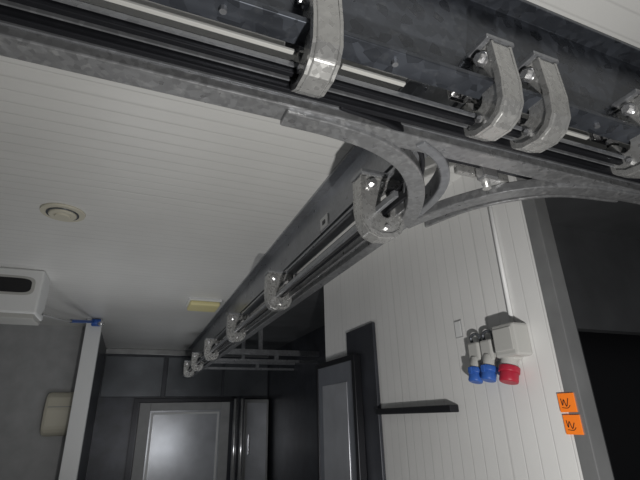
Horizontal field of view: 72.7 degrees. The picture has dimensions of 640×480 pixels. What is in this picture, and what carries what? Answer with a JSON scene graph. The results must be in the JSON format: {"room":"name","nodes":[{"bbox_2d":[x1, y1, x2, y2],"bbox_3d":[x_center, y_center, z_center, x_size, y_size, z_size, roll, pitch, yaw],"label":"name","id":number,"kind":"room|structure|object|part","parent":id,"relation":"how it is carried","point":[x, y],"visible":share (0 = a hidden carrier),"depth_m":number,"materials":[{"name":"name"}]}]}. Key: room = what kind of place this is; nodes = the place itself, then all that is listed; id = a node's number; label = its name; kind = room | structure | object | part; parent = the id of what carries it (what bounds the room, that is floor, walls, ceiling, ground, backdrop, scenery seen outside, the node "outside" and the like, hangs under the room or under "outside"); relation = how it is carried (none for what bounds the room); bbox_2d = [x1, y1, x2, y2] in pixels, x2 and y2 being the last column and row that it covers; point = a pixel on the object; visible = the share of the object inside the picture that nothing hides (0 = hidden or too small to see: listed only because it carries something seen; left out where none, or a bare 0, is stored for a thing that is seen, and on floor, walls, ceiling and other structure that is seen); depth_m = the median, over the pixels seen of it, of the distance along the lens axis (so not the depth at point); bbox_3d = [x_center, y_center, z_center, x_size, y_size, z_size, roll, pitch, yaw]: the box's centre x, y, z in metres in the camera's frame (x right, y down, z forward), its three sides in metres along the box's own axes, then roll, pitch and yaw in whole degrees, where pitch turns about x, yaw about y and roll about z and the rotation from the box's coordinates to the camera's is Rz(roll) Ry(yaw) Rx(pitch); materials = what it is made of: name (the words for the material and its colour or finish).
{"room":"processing plant","nodes":[
{"label":"processing plant","id":0,"kind":"room"},
{"bbox_2d":[0,324,85,479],"bbox_3d":[-5.773,2.663,6.019,4.280,3.100,0.150,8,-24,-21],"label":"wall","id":1,"kind":"structure","parent":0,"point":[36,362],"depth_m":6.66,"materials":[{"name":"grey paint"}]},
{"bbox_2d":[40,392,73,436],"bbox_3d":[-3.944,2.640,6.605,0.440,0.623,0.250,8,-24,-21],"label":"soap dispenser","id":2,"kind":"object","parent":1,"relation":"attached to","point":[57,408],"visible":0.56,"depth_m":6.50,"materials":[{"name":"beige plastic"}]},
{"bbox_2d":[77,332,105,479],"bbox_3d":[-4.053,3.231,7.521,0.080,3.100,2.980,8,-24,-21],"label":"wall","id":3,"kind":"structure","parent":0,"point":[88,434],"depth_m":7.94,"materials":[{"name":"black paint"}]},
{"bbox_2d":[58,319,102,479],"bbox_3d":[-3.467,2.675,6.198,0.220,3.100,0.120,8,-24,-21],"label":"trim","id":4,"kind":"structure","parent":3,"relation":"attached to","point":[71,457],"depth_m":6.26,"materials":[{"name":"white plastic"}]},
{"bbox_2d":[85,354,267,479],"bbox_3d":[-2.886,4.024,9.538,3.720,3.100,0.150,8,-24,-21],"label":"wall","id":5,"kind":"structure","parent":0,"point":[107,460],"depth_m":8.96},
{"bbox_2d":[124,402,138,479],"bbox_3d":[-3.853,4.353,8.813,0.090,1.990,0.120,8,-24,-21],"label":"frame","id":6,"kind":"object","parent":5,"relation":"attached to","point":[135,408],"visible":1,"depth_m":8.86,"materials":[{"name":"grey metal"}]},
{"bbox_2d":[100,356,164,396],"bbox_3d":[-4.023,2.942,9.383,1.200,0.840,0.030,8,-24,-21],"label":"wall panel","id":7,"kind":"object","parent":5,"relation":"attached to","point":[123,376],"depth_m":9.36,"materials":[{"name":"metal"}]},
{"bbox_2d":[131,408,220,479],"bbox_3d":[-2.914,4.492,9.200,1.900,1.980,0.070,8,-24,-21],"label":"leaf","id":8,"kind":"object","parent":5,"relation":"attached to","point":[182,446],"visible":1,"depth_m":9.22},
{"bbox_2d":[144,415,152,479],"bbox_3d":[-3.521,4.502,8.869,0.040,1.740,0.030,8,-24,-21],"label":"bead","id":9,"kind":"object","parent":8,"relation":"attached to","point":[151,423],"visible":1,"depth_m":8.95,"materials":[{"name":"grey metal"}]},
{"bbox_2d":[151,412,218,414],"bbox_3d":[-2.904,3.762,9.452,1.420,0.040,0.030,8,-24,-21],"label":"bead","id":10,"kind":"object","parent":8,"relation":"attached to","point":[168,413],"visible":1,"depth_m":9.43,"materials":[{"name":"grey metal"}]},
{"bbox_2d":[150,402,220,410],"bbox_3d":[-2.909,3.634,9.507,1.480,0.160,0.035,8,-24,-21],"label":"rail","id":11,"kind":"object","parent":8,"relation":"attached to","point":[175,405],"visible":1,"depth_m":9.49,"materials":[{"name":"grey metal"}]},
{"bbox_2d":[213,413,218,479],"bbox_3d":[-2.244,4.670,9.363,0.040,1.740,0.030,8,-24,-21],"label":"bead","id":12,"kind":"object","parent":8,"relation":"attached to","point":[217,427],"visible":1,"depth_m":9.43,"materials":[{"name":"grey metal"}]},
{"bbox_2d":[134,398,236,402],"bbox_3d":[-2.916,3.527,9.575,2.170,0.070,0.120,8,-24,-21],"label":"door frame","id":13,"kind":"structure","parent":5,"relation":"in","point":[175,399],"depth_m":9.53,"materials":[{"name":"grey metal"}]},
{"bbox_2d":[105,348,268,357],"bbox_3d":[-2.932,2.605,10.002,3.620,0.120,0.040,8,-24,-21],"label":"trim","id":14,"kind":"structure","parent":5,"relation":"attached to","point":[108,350],"depth_m":9.71,"materials":[{"name":"silver metal"}]},
{"bbox_2d":[165,357,222,396],"bbox_3d":[-2.829,3.100,9.846,1.220,0.840,0.030,8,-24,-21],"label":"wall panel","id":15,"kind":"object","parent":5,"relation":"attached to","point":[208,382],"depth_m":9.78,"materials":[{"name":"metal"}]},
{"bbox_2d":[223,364,267,395],"bbox_3d":[-1.742,3.243,10.267,1.030,0.840,0.030,8,-24,-21],"label":"wall panel","id":16,"kind":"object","parent":5,"relation":"attached to","point":[236,382],"depth_m":10.22,"materials":[{"name":"metal"}]},
{"bbox_2d":[267,325,325,479],"bbox_3d":[-0.020,3.115,7.498,0.100,3.100,6.150,8,-24,-21],"label":"wall","id":17,"kind":"structure","parent":0,"point":[292,424],"depth_m":8.48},
{"bbox_2d":[0,0,639,349],"bbox_3d":[-0.893,0.117,4.358,11.500,0.120,14.200,8,-24,-21],"label":"ceiling","id":18,"kind":"structure","parent":0,"point":[180,198],"depth_m":3.06,"materials":[{"name":"white paint"}]},
{"bbox_2d":[0,267,50,325],"bbox_3d":[-3.285,0.580,4.504,0.730,0.510,0.412,8,-24,-21],"label":"air conditioner","id":19,"kind":"object","parent":18,"relation":"attached to","point":[23,292],"visible":1,"depth_m":4.42,"materials":[{"name":"white plastic"}]},
{"bbox_2d":[0,274,35,294],"bbox_3d":[-3.165,0.450,4.392,0.500,0.200,0.027,8,-24,-21],"label":"grille","id":20,"kind":"object","parent":19,"relation":"attached to","point":[10,284],"depth_m":4.42,"materials":[{"name":"black"}]},
{"bbox_2d":[0,312,39,325],"bbox_3d":[-3.282,0.790,4.424,0.690,0.060,0.360,8,-24,-21],"label":"drip tray","id":21,"kind":"object","parent":19,"relation":"on","point":[16,318],"depth_m":4.39,"materials":[{"name":"grey plastic"}]},
{"bbox_2d":[42,313,104,325],"bbox_3d":[-3.167,1.026,5.714,0.195,0.397,2.134,4,-23,-13],"label":"hose","id":22,"kind":"object","parent":19,"relation":"attached to","point":[94,322],"visible":0.99,"depth_m":6.10,"materials":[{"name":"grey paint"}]},
{"bbox_2d":[40,203,85,221],"bbox_3d":[-1.960,-0.192,3.313,0.310,0.045,0.310,8,-24,-21],"label":"ceiling vent","id":23,"kind":"object","parent":18,"relation":"in","point":[57,211],"depth_m":3.27,"materials":[{"name":"white plastic"}]},
{"bbox_2d":[186,297,221,311],"bbox_3d":[-1.591,0.894,5.937,0.430,0.090,0.420,8,-24,-21],"label":"ceiling lamp","id":24,"kind":"object","parent":18,"relation":"attached to","point":[193,304],"depth_m":5.81,"materials":[{"name":"yellow plastic"}]},
{"bbox_2d":[205,341,294,370],"bbox_3d":[-1.390,2.249,8.597,1.860,0.600,0.140,8,-24,-21],"label":"rail","id":25,"kind":"object","parent":18,"relation":"hanging from","point":[243,343],"visible":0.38,"depth_m":8.52,"materials":[{"name":"grey metal"}]},
{"bbox_2d":[217,328,318,362],"bbox_3d":[-0.899,1.784,7.487,1.860,0.600,0.140,8,-24,-21],"label":"rail","id":26,"kind":"object","parent":18,"relation":"hanging from","point":[276,353],"visible":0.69,"depth_m":7.41,"materials":[{"name":"grey metal"}]},
{"bbox_2d":[188,78,481,366],"bbox_3d":[-1.129,0.924,5.632,0.085,0.400,9.270,8,-24,-21],"label":"steel beam","id":27,"kind":"structure","parent":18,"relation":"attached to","point":[335,193],"depth_m":3.24,"materials":[{"name":"grey metal"}]},
{"bbox_2d":[183,360,193,376],"bbox_3d":[-2.590,2.555,8.675,0.256,0.356,0.124,8,-24,-21],"label":"bracket","id":28,"kind":"object","parent":27,"relation":"attached to","point":[187,363],"visible":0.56,"depth_m":8.62,"materials":[{"name":"metal"}]},
{"bbox_2d":[191,350,202,370],"bbox_3d":[-2.137,2.125,7.651,0.256,0.356,0.124,8,-24,-21],"label":"bracket","id":29,"kind":"object","parent":27,"relation":"attached to","point":[195,355],"visible":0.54,"depth_m":7.60,"materials":[{"name":"metal"}]},
{"bbox_2d":[203,338,222,360],"bbox_3d":[-1.570,1.587,6.370,0.256,0.356,0.124,8,-24,-21],"label":"bracket","id":30,"kind":"object","parent":27,"relation":"attached to","point":[208,342],"visible":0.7,"depth_m":6.32,"materials":[{"name":"metal"}]},
{"bbox_2d":[226,313,250,342],"bbox_3d":[-0.927,0.978,4.919,0.256,0.356,0.124,8,-24,-21],"label":"bracket","id":31,"kind":"object","parent":27,"relation":"attached to","point":[233,319],"visible":0.72,"depth_m":4.87,"materials":[{"name":"metal"}]},
{"bbox_2d":[264,269,297,311],"bbox_3d":[-0.323,0.404,3.553,0.256,0.356,0.124,8,-24,-21],"label":"bracket","id":32,"kind":"object","parent":27,"relation":"attached to","point":[273,278],"visible":0.77,"depth_m":3.50,"materials":[{"name":"metal"}]},
{"bbox_3d":[-0.324,0.283,3.603,0.252,0.018,0.120,8,-24,-21],"label":"clamp plate","id":33,"kind":"part","parent":32,"relation":"part of","materials":[{"name":"grey metal"}]},
{"bbox_2d":[182,182,406,376],"bbox_3d":[-1.192,1.333,5.678,0.240,0.090,8.850,8,-24,-21],"label":"rail","id":34,"kind":"object","parent":27,"relation":"hanging from","point":[350,248],"visible":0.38,"depth_m":2.95,"materials":[{"name":"grey metal"}]},
{"bbox_2d":[367,178,376,187],"bbox_3d":[0.239,-0.265,2.162,0.052,0.052,0.092,8,-24,-21],"label":"washer","id":35,"kind":"object","parent":34,"relation":"in","point":[371,182],"depth_m":2.11,"materials":[{"name":"silver metal"}]},
{"bbox_2d":[351,168,403,243],"bbox_3d":[0.307,-0.172,2.153,0.279,0.387,0.124,8,-24,-21],"label":"bracket","id":36,"kind":"object","parent":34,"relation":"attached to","point":[368,185],"visible":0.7,"depth_m":2.09,"materials":[{"name":"metal"}]},
{"bbox_3d":[0.306,-0.304,2.208,0.274,0.020,0.120,8,-24,-21],"label":"clamp plate","id":37,"kind":"part","parent":36,"relation":"part of","materials":[{"name":"grey metal"}]},
{"bbox_2d":[190,101,458,360],"bbox_3d":[-1.110,1.016,5.613,0.018,0.015,9.250,8,-24,-21],"label":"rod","id":38,"kind":"object","parent":27,"relation":"attached to","point":[454,103],"visible":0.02,"depth_m":3.08,"materials":[{"name":"grey metal"}]},
{"bbox_2d":[320,213,328,231],"bbox_3d":[0.030,-0.125,3.071,0.007,0.090,0.130,8,-24,-21],"label":"label","id":39,"kind":"object","parent":27,"relation":"attached to","point":[325,217],"visible":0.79,"depth_m":3.06,"materials":[{"name":"white plastic"}]},
{"bbox_2d":[148,0,639,178],"bbox_3d":[0.324,-0.676,1.487,7.500,0.642,0.256,8,-24,-21],"label":"steel beam","id":40,"kind":"structure","parent":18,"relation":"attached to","point":[430,41],"depth_m":1.49,"materials":[{"name":"grey metal"}]},
{"bbox_2d":[219,4,226,14],"bbox_3d":[-0.253,-0.616,1.142,0.018,0.045,0.018,-1,-22,0],"label":"bolt","id":41,"kind":"object","parent":40,"relation":"attached to","point":[223,8],"visible":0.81,"depth_m":1.13,"materials":[{"name":"grey metal"}]},
{"bbox_3d":[-0.064,-0.632,1.411,0.110,0.081,0.017,8,-24,-21],"label":"plate","id":42,"kind":"part","parent":40,"relation":"part of","materials":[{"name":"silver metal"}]},
{"bbox_2d":[301,0,309,9],"bbox_3d":[-0.002,-0.690,1.272,0.092,0.052,0.052,8,-24,-21],"label":"washer","id":43,"kind":"object","parent":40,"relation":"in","point":[305,4],"depth_m":1.25,"materials":[{"name":"silver metal"}]},
{"bbox_3d":[-0.025,-0.590,1.296,0.124,0.356,0.256,8,-24,-21],"label":"hanger bracket","id":44,"kind":"part","parent":40,"relation":"part of","materials":[{"name":"grey metal"}]},
{"bbox_2d":[0,0,639,192],"bbox_3d":[0.293,-0.420,1.479,7.500,0.090,0.227,8,-24,-21],"label":"rail","id":45,"kind":"object","parent":40,"relation":"hanging from","point":[76,36],"visible":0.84,"depth_m":1.25,"materials":[{"name":"grey metal"}]},
{"bbox_2d":[280,107,639,227],"bbox_3d":[0.689,-0.216,1.977,1.962,0.140,0.716,8,-24,-21],"label":"switch","id":46,"kind":"object","parent":45,"relation":"attached to","point":[421,205],"visible":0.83,"depth_m":1.85,"materials":[{"name":"grey metal"}]},
{"bbox_3d":[0.291,-0.352,1.618,0.148,0.060,0.669,-14,-25,28],"label":"curve rod","id":47,"kind":"part","parent":46,"relation":"part of","materials":[{"name":"grey metal"}]},
{"bbox_2d":[448,152,531,190],"bbox_3d":[0.698,-0.285,1.808,0.480,0.140,0.135,8,-24,-21],"label":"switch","id":48,"kind":"object","parent":46,"relation":"attached to","point":[487,176],"depth_m":1.83,"materials":[{"name":"metal"}]},
{"bbox_3d":[0.945,-0.180,2.082,0.887,0.060,0.189,-8,-23,15],"label":"curve rod","id":49,"kind":"part","parent":46,"relation":"part of","materials":[{"name":"grey metal"}]},
{"bbox_2d":[392,59,398,66],"bbox_3d":[0.228,-0.552,1.329,0.018,0.045,0.018,-1,-22,0],"label":"bolt","id":50,"kind":"object","parent":40,"relation":"attached to","point":[395,63],"visible":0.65,"depth_m":1.32,"materials":[{"name":"grey metal"}]},
{"bbox_3d":[0.529,-0.554,1.640,0.110,0.081,0.017,8,-24,-21],"label":"plate","id":51,"kind":"part","parent":40,"relation":"part of","materials":[{"name":"silver metal"}]},
{"bbox_2d":[475,51,488,67],"bbox_3d":[0.590,-0.612,1.502,0.092,0.052,0.052,8,-24,-21],"label":"washer","id":52,"kind":"object","parent":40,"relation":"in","point":[481,57],"depth_m":1.47,"materials":[{"name":"silver metal"}]},
{"bbox_3d":[0.568,-0.512,1.526,0.124,0.356,0.256,8,-24,-21],"label":"hanger bracket","id":53,"kind":"part","parent":40,"relation":"part of","materials":[{"name":"grey metal"}]},
{"bbox_3d":[0.564,-0.632,1.577,0.120,0.018,0.252,8,-24,-21],"label":"clamp plate","id":54,"kind":"part","parent":40,"relation":"part of","materials":[{"name":"grey metal"}]},
{"bbox_2d":[521,67,534,82],"bbox_3d":[0.784,-0.586,1.577,0.092,0.052,0.052,8,-24,-21],"label":"washer","id":55,"kind":"object","parent":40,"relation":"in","point":[527,73],"depth_m":1.55,"materials":[{"name":"silver metal"}]},
{"bbox_3d":[0.758,-0.606,1.653,0.120,0.018,0.252,8,-24,-21],"label":"clamp plate","id":56,"kind":"part","parent":40,"relation":"part of","materials":[{"name":"grey metal"}]},
{"bbox_3d":[0.762,-0.486,1.601,0.124,0.356,0.256,8,-24,-21],"label":"hanger bracket","id":57,"kind":"part","parent":40,"relation":"part of","materials":[{"name":"grey metal"}]},
{"bbox_2d":[593,122,599,128],"bbox_3d":[1.042,-0.445,1.644,0.018,0.045,0.018,-1,-22,0],"label":"bolt","id":58,"kind":"object","parent":40,"relation":"attached to","point":[596,125],"visible":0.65,"depth_m":1.63,"materials":[{"name":"grey metal"}]},
{"bbox_3d":[1.223,-0.462,1.909,0.110,0.081,0.017,8,-24,-21],"label":"plate","id":59,"kind":"part","parent":40,"relation":"part of","materials":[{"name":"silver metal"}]},
{"bbox_3d":[1.262,-0.420,1.795,0.124,0.356,0.256,8,-24,-21],"label":"hanger bracket","id":60,"kind":"part","parent":40,"relation":"part of","materials":[{"name":"grey metal"}]},
{"bbox_3d":[1.258,-0.540,1.846,0.120,0.018,0.252,8,-24,-21],"label":"clamp plate","id":61,"kind":"part","parent":40,"relation":"part of","materials":[{"name":"grey metal"}]},
{"bbox_2d":[621,103,636,116],"bbox_3d":[1.284,-0.521,1.771,0.092,0.052,0.052,8,-24,-21],"label":"washer","id":62,"kind":"object","parent":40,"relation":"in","point":[627,109],"depth_m":1.74,"materials":[{"name":"silver metal"}]},
{"bbox_2d":[324,167,583,479],"bbox_3d":[0.653,1.363,3.249,0.070,3.100,2.870,8,-24,-21],"label":"wall","id":63,"kind":"structure","parent":0,"point":[414,287],"depth_m":2.81,"materials":[{"name":"white paint"}]},
{"bbox_2d":[318,354,366,479],"bbox_3d":[0.174,2.181,3.924,0.068,2.120,0.970,8,-24,-21],"label":"leaf","id":64,"kind":"object","parent":63,"relation":"attached to","point":[341,372],"depth_m":3.85,"materials":[{"name":"metal"}]},
{"bbox_2d":[317,354,351,479],"bbox_3d":[0.178,2.040,3.990,0.048,1.830,0.860,8,-24,-21],"label":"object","id":65,"kind":"structure","parent":64,"relation":"attached to","point":[337,461],"depth_m":4.08,"materials":[{"name":"grey metal"}]},
{"bbox_3d":[0.156,2.151,3.957,0.008,1.600,0.580,8,-24,-21],"label":"panel","id":66,"kind":"part","parent":65,"relation":"part of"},
{"bbox_3d":[0.346,2.018,3.535,0.068,2.120,0.060,8,-24,-21],"label":"edge","id":67,"kind":"part","parent":64,"relation":"part of","materials":[{"name":"black metal"}]},
{"bbox_2d":[346,322,385,479],"bbox_3d":[0.396,1.907,3.586,0.030,2.360,0.530,8,-24,-21],"label":"trim","id":68,"kind":"structure","parent":63,"relation":"attached to","point":[362,340],"depth_m":3.67,"materials":[{"name":"black metal"}]},
{"bbox_2d":[375,404,458,414],"bbox_3d":[0.654,1.214,3.101,0.070,0.045,0.950,8,-24,-21],"label":"wall rail","id":69,"kind":"object","parent":63,"relation":"attached to","point":[435,408],"visible":1,"depth_m":2.96,"materials":[{"name":"grey metal"}]},
{"bbox_2d":[454,320,463,337],"bbox_3d":[0.889,0.572,2.795,0.010,0.110,0.070,8,-24,-21],"label":"blank plate","id":70,"kind":"object","parent":63,"relation":"attached to","point":[457,324],"visible":1,"depth_m":2.79,"materials":[{"name":"grey paint"}]},
{"bbox_2d":[468,322,532,384],"bbox_3d":[0.967,0.642,2.406,0.129,0.315,0.416,8,-24,-21],"label":"socket","id":71,"kind":"object","parent":63,"relation":"attached to","point":[510,342],"visible":1,"depth_m":2.31,"materials":[{"name":"grey plastic"}]},
{"bbox_3d":[0.929,0.590,2.600,0.028,0.071,0.092,8,-24,-21],"label":"handle","id":72,"kind":"part","parent":71,"relation":"part of","materials":[{"name":"metal"}]},
{"bbox_3d":[0.969,0.553,2.511,0.028,0.071,0.092,8,-24,-21],"label":"handle","id":73,"kind":"part","parent":71,"relation":"part of","materials":[{"name":"metal"}]},
{"bbox_3d":[0.969,0.526,2.305,0.009,0.120,0.130,8,-24,-21],"label":"backbox lid","id":74,"kind":"part","parent":71,"relation":"part of","materials":[{"name":"grey plastic"}]},
{"bbox_2d":[488,206,513,321],"bbox_3d":[1.041,-0.023,2.579,0.022,1.060,0.022,8,-24,-21],"label":"conduit","id":75,"kind":"object","parent":63,"relation":"attached to","point":[497,246],"visible":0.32,"depth_m":2.50,"materials":[{"name":"white plastic"}]},
{"bbox_2d":[516,177,613,479],"bbox_3d":[1.215,0.835,1.991,0.090,3.100,0.080,8,-24,-21],"label":"trim","id":76,"kind":"structure","parent":63,"relation":"attached to","point":[591,447],"depth_m":2.10,"materials":[{"name":"silver metal"}]},
{"bbox_2d":[557,393,577,411],"bbox_3d":[1.154,0.760,2.034,0.009,0.083,0.085,8,-24,-21],"label":"sticky note","id":77,"kind":"object","parent":63,"relation":"attached to","point":[567,403],"visible":1,"depth_m":2.03,"materials":[{"name":"orange paper"}]},
{"bbox_2d":[562,415,583,434],"bbox_3d":[1.158,0.847,1.994,0.009,0.083,0.085,8,-24,-21],"label":"sticky note","id":78,"kind":"object","parent":63,"relation":"attached to","point":[573,426],"visible":1,"depth_m":1.99,"materials":[{"name":"orange paper"}]},
{"bbox_2d":[551,224,639,479],"bbox_3d":[2.583,1.387,3.431,3.620,3.100,0.100,8,-24,-21],"label":"wall","id":79,"kind":"structure","parent":0,"point":[601,271],"depth_m":3.73,"materials":[{"name":"paint"}]},
{"bbox_2d":[578,331,639,479],"bbox_3d":[2.968,2.011,3.926,2.600,2.300,0.100,8,-24,-21],"label":"wall","id":80,"kind":"structure","parent":0,"point":[612,360],"depth_m":4.01,"materials":[{"name":"black"}]},
{"bbox_3d":[-0.815,3.088,3.145,11.500,0.100,14.200,8,-24,-21],"label":"floor","id":81,"kind":"structure","parent":0,"visible":0},
{"bbox_2d":[131,403,150,479],"bbox_3d":[-3.673,4.372,8.859,0.220,1.980,0.035,8,-24,-21],"label":"stile","id":82,"kind":"object","parent":81,"relation":"on","point":[144,411],"visible":1,"depth_m":8.93,"materials":[{"name":"grey paint"}]},
{"bbox_2d":[217,402,229,479],"bbox_3d":[-2.109,4.578,9.465,0.200,1.980,0.035,8,-24,-21],"label":"stile","id":83,"kind":"object","parent":81,"relation":"on","point":[225,406],"visible":1,"depth_m":9.52,"materials":[{"name":"grey paint"}]},
{"bbox_2d":[230,399,237,479],"bbox_3d":[-1.784,4.351,8.981,0.090,2.020,0.090,8,-24,-21],"label":"pipe","id":84,"kind":"object","parent":81,"relation":"on","point":[235,408],"visible":1,"depth_m":9.02,"materials":[{"name":"white"}]},
{"bbox_2d":[237,399,244,479],"bbox_3d":[-1.645,4.369,9.035,0.090,2.020,0.090,8,-24,-21],"label":"pipe","id":85,"kind":"object","parent":81,"relation":"on","point":[242,406],"visible":1,"depth_m":9.08,"materials":[{"name":"white"}]},
{"bbox_2d":[242,399,268,479],"bbox_3d":[-1.446,4.585,9.577,0.550,2.020,0.350,8,-24,-21],"label":"tall cabinet","id":86,"kind":"object","parent":81,"relation":"on","point":[255,439],"visible":0.93,"depth_m":9.52,"materials":[{"name":"silver metal"}]},
{"bbox_3d":[-1.547,4.426,9.418,0.030,0.400,0.040,8,-24,-21],"label":"handle","id":87,"kind":"part","parent":86,"relation":"part of","materials":[{"name":"silver metal"}]},
{"bbox_2d":[315,365,320,479],"bbox_3d":[0.008,2.344,4.326,0.048,2.130,0.060,8,-24,-21],"label":"edge","id":88,"kind":"object","parent":81,"relation":"on","point":[316,368],"visible":0.48,"depth_m":4.48,"materials":[{"name":"grey metal"}]}
]}

